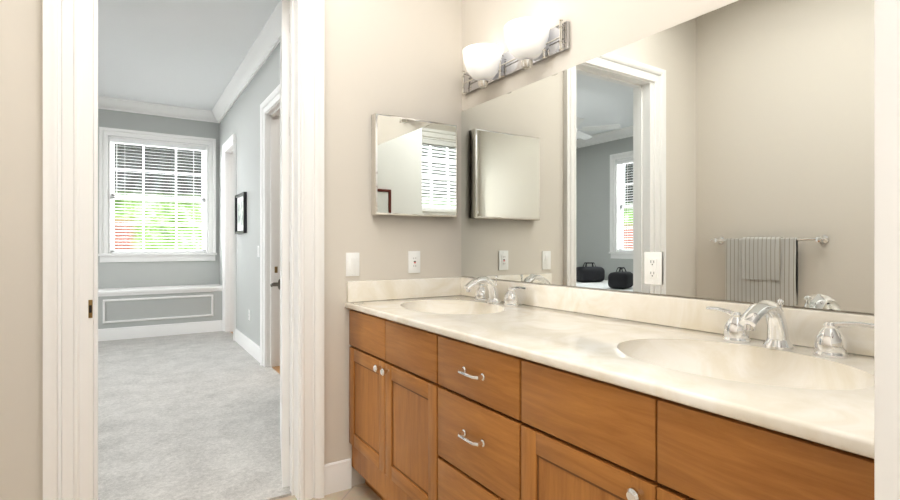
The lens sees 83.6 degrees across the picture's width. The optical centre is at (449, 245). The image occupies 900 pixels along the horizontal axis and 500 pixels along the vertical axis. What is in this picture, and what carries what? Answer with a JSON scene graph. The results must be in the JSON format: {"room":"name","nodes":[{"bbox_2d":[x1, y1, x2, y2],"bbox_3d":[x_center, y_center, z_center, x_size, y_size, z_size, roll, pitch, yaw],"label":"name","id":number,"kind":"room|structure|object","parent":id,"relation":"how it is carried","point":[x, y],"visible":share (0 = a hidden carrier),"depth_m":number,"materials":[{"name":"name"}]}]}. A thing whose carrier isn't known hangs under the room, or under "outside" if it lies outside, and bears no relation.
{"room":"bathroom","nodes":[
{"label":"bathroom","id":0,"kind":"room"},
{"bbox_2d":[98,109,218,288],"bbox_3d":[-4.458,-0.370,6.739,7.650,3.100,0.200,0,0,-33],"label":"wall","id":1,"kind":"structure","parent":0,"point":[137,274],"depth_m":6.91,"materials":[{"name":"grey paint"}]},
{"bbox_2d":[98,96,211,121],"bbox_3d":[-5.397,-1.850,5.952,4.680,0.140,0.115,0,0,-33],"label":"crown molding","id":2,"kind":"structure","parent":1,"relation":"attached to","point":[107,103],"depth_m":6.82,"materials":[{"name":"white"}]},
{"bbox_2d":[98,127,216,261],"bbox_3d":[-4.026,-0.660,6.989,1.416,1.762,0.245,0,0,-33],"label":"window","id":3,"kind":"structure","parent":1,"relation":"in","point":[208,175],"depth_m":6.92,"materials":[{"name":"white"}]},
{"bbox_2d":[110,138,205,252],"bbox_3d":[-4.004,-0.659,6.955,1.146,1.525,0.072,0,0,-33],"label":"window blind","id":4,"kind":"object","parent":3,"relation":"attached to","point":[151,143],"visible":1,"depth_m":6.93,"materials":[{"name":"white plastic"}]},
{"bbox_2d":[98,0,279,110],"bbox_3d":[-2.053,-1.970,2.978,7.650,0.100,9.130,0,0,-33],"label":"ceiling","id":5,"kind":"structure","parent":0,"point":[188,53],"depth_m":4.85,"materials":[{"name":"white paint"}]},
{"bbox_2d":[98,331,290,499],"bbox_3d":[-4.028,1.224,3.706,5.107,0.112,5.775,0,0,-33],"label":"floor","id":6,"kind":"structure","parent":0,"point":[194,416],"depth_m":3.34,"materials":[{"name":"grey carpet"}]},
{"bbox_2d":[98,284,222,340],"bbox_3d":[-3.947,0.870,6.636,1.731,0.620,0.525,0,0,-33],"label":"window seat","id":7,"kind":"object","parent":6,"relation":"on","point":[135,312],"visible":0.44,"depth_m":6.48,"materials":[{"name":"grey"}]},
{"bbox_2d":[0,0,461,499],"bbox_3d":[-1.382,-0.370,1.929,7.650,3.100,0.070,0,0,-33],"label":"wall","id":8,"kind":"structure","parent":0,"point":[401,58],"depth_m":2.42,"materials":[{"name":"beige paint"}]},
{"bbox_2d":[43,0,323,499],"bbox_3d":[-1.079,-0.066,2.164,1.031,2.492,0.208,0,0,-33],"label":"door frame","id":9,"kind":"structure","parent":8,"relation":"attached to","point":[70,244],"depth_m":1.90,"materials":[{"name":"white wood"}]},
{"bbox_2d":[270,0,289,487],"bbox_3d":[-0.904,-0.014,2.801,0.245,2.364,0.763,0,0,-33],"label":"door","id":10,"kind":"structure","parent":8,"relation":"in","point":[283,283],"depth_m":2.43,"materials":[{"name":"white wood"}]},
{"bbox_2d":[324,458,351,495],"bbox_3d":[-0.060,1.110,0.902,2.275,0.140,3.085,0,0,-33],"label":"baseboard","id":11,"kind":"structure","parent":8,"relation":"attached to","point":[337,476],"depth_m":2.41,"materials":[{"name":"white wood"}]},
{"bbox_2d":[346,253,358,275],"bbox_3d":[-0.475,0.093,2.460,0.070,0.115,0.010,0,0,-33],"label":"bathroom light switch","id":12,"kind":"object","parent":8,"relation":"attached to","point":[352,264],"visible":1,"depth_m":2.46,"materials":[{"name":"white plastic"}]},
{"bbox_2d":[371,113,456,217],"bbox_3d":[-0.177,-0.403,2.625,0.483,0.501,0.055,0,0,-33],"label":"mirrored medicine cabinet","id":13,"kind":"object","parent":8,"relation":"attached to","point":[414,167],"visible":1,"depth_m":2.58,"materials":[{"name":"silver metal"}]},
{"bbox_2d":[408,251,419,272],"bbox_3d":[-0.187,0.087,2.646,0.070,0.115,0.010,0,0,-33],"label":"outlet","id":14,"kind":"object","parent":8,"relation":"attached to","point":[413,261],"visible":1,"depth_m":2.64,"materials":[{"name":"white plastic"}]},
{"bbox_2d":[219,43,279,345],"bbox_3d":[-1.816,-0.370,5.043,0.140,3.100,5.505,0,0,-33],"label":"wall","id":15,"kind":"structure","parent":0,"point":[241,119],"depth_m":5.50,"materials":[{"name":"grey paint"}]},
{"bbox_2d":[222,134,235,340],"bbox_3d":[-2.800,-0.096,6.581,0.208,2.552,0.844,0,0,-33],"label":"door frame","id":16,"kind":"structure","parent":15,"relation":"attached to","point":[228,237],"depth_m":6.82,"materials":[{"name":"white wood"}]},
{"bbox_2d":[235,192,246,233],"bbox_3d":[-2.433,-0.370,5.845,0.035,0.460,0.550,0,0,-33],"label":"picture frame","id":17,"kind":"object","parent":15,"relation":"attached to","point":[240,213],"visible":1,"depth_m":5.82,"materials":[{"name":"black wood"}]},
{"bbox_2d":[211,0,281,122],"bbox_3d":[-1.924,-1.850,4.974,0.115,0.140,5.505,0,0,-33],"label":"crown molding","id":18,"kind":"structure","parent":15,"relation":"attached to","point":[265,44],"depth_m":5.08,"materials":[{"name":"white wood"}]},
{"bbox_2d":[235,329,259,362],"bbox_3d":[-2.235,1.100,5.554,0.016,0.160,1.495,0,0,-33],"label":"baseboard","id":19,"kind":"structure","parent":15,"relation":"attached to","point":[248,345],"depth_m":5.42,"materials":[{"name":"white wood"}]},
{"bbox_2d":[260,84,279,366],"bbox_3d":[-1.502,-0.096,4.552,0.208,2.552,0.984,0,0,-33],"label":"door frame","id":20,"kind":"structure","parent":15,"relation":"attached to","point":[269,224],"depth_m":4.86,"materials":[{"name":"white wood"}]},
{"bbox_2d":[231,332,279,373],"bbox_3d":[-0.824,1.226,5.796,2.543,0.108,5.705,0,0,-33],"label":"floor","id":21,"kind":"structure","parent":0,"point":[276,368],"depth_m":4.79,"materials":[{"name":"brown wood"}]},
{"bbox_2d":[276,483,381,499],"bbox_3d":[-0.017,1.230,0.853,2.535,0.100,3.355,0,0,-33],"label":"floor","id":22,"kind":"structure","parent":0,"point":[364,491],"depth_m":2.37,"materials":[{"name":"beige tile"}]},
{"bbox_2d":[345,276,873,499],"bbox_3d":[0.341,0.662,1.730,0.703,1.037,2.118,0,0,-33],"label":"bathroom vanity","id":23,"kind":"object","parent":22,"relation":"on","point":[477,388],"visible":1,"depth_m":1.36,"materials":[{"name":"brown wood"}]},
{"bbox_2d":[461,0,873,315],"bbox_3d":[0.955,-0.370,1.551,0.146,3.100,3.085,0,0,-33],"label":"vanity mirror","id":24,"kind":"object","parent":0,"point":[726,152],"depth_m":1.69,"materials":[{"name":"clear glass"}]},
{"bbox_2d":[461,17,569,94],"bbox_3d":[0.227,-0.877,2.406,0.203,0.181,0.776,0,0,-33],"label":"sconce","id":25,"kind":"object","parent":24,"relation":"attached to","point":[530,41],"visible":1,"depth_m":2.22,"materials":[{"name":"grey glass"}]},
{"bbox_2d":[644,252,661,284],"bbox_3d":[0.717,0.080,1.777,0.009,0.115,0.070,0,0,-33],"label":"outlet","id":26,"kind":"object","parent":24,"relation":"attached to","point":[652,267],"visible":1,"depth_m":1.77,"materials":[{"name":"white plastic"}]},
{"bbox_2d":[874,0,899,499],"bbox_3d":[0.872,-0.370,0.729,0.891,3.100,0.138,0,0,-33],"label":"wall","id":27,"kind":"structure","parent":0,"point":[886,249],"depth_m":0.54,"materials":[{"name":"white paint"}]},
{"label":"outside","id":28,"kind":"structure","parent":0,"visible":0},
{"bbox_2d":[115,143,201,249],"bbox_3d":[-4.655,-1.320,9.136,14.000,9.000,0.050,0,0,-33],"label":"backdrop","id":29,"kind":"structure","parent":28,"point":[158,184],"depth_m":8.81,"materials":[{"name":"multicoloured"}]}
]}

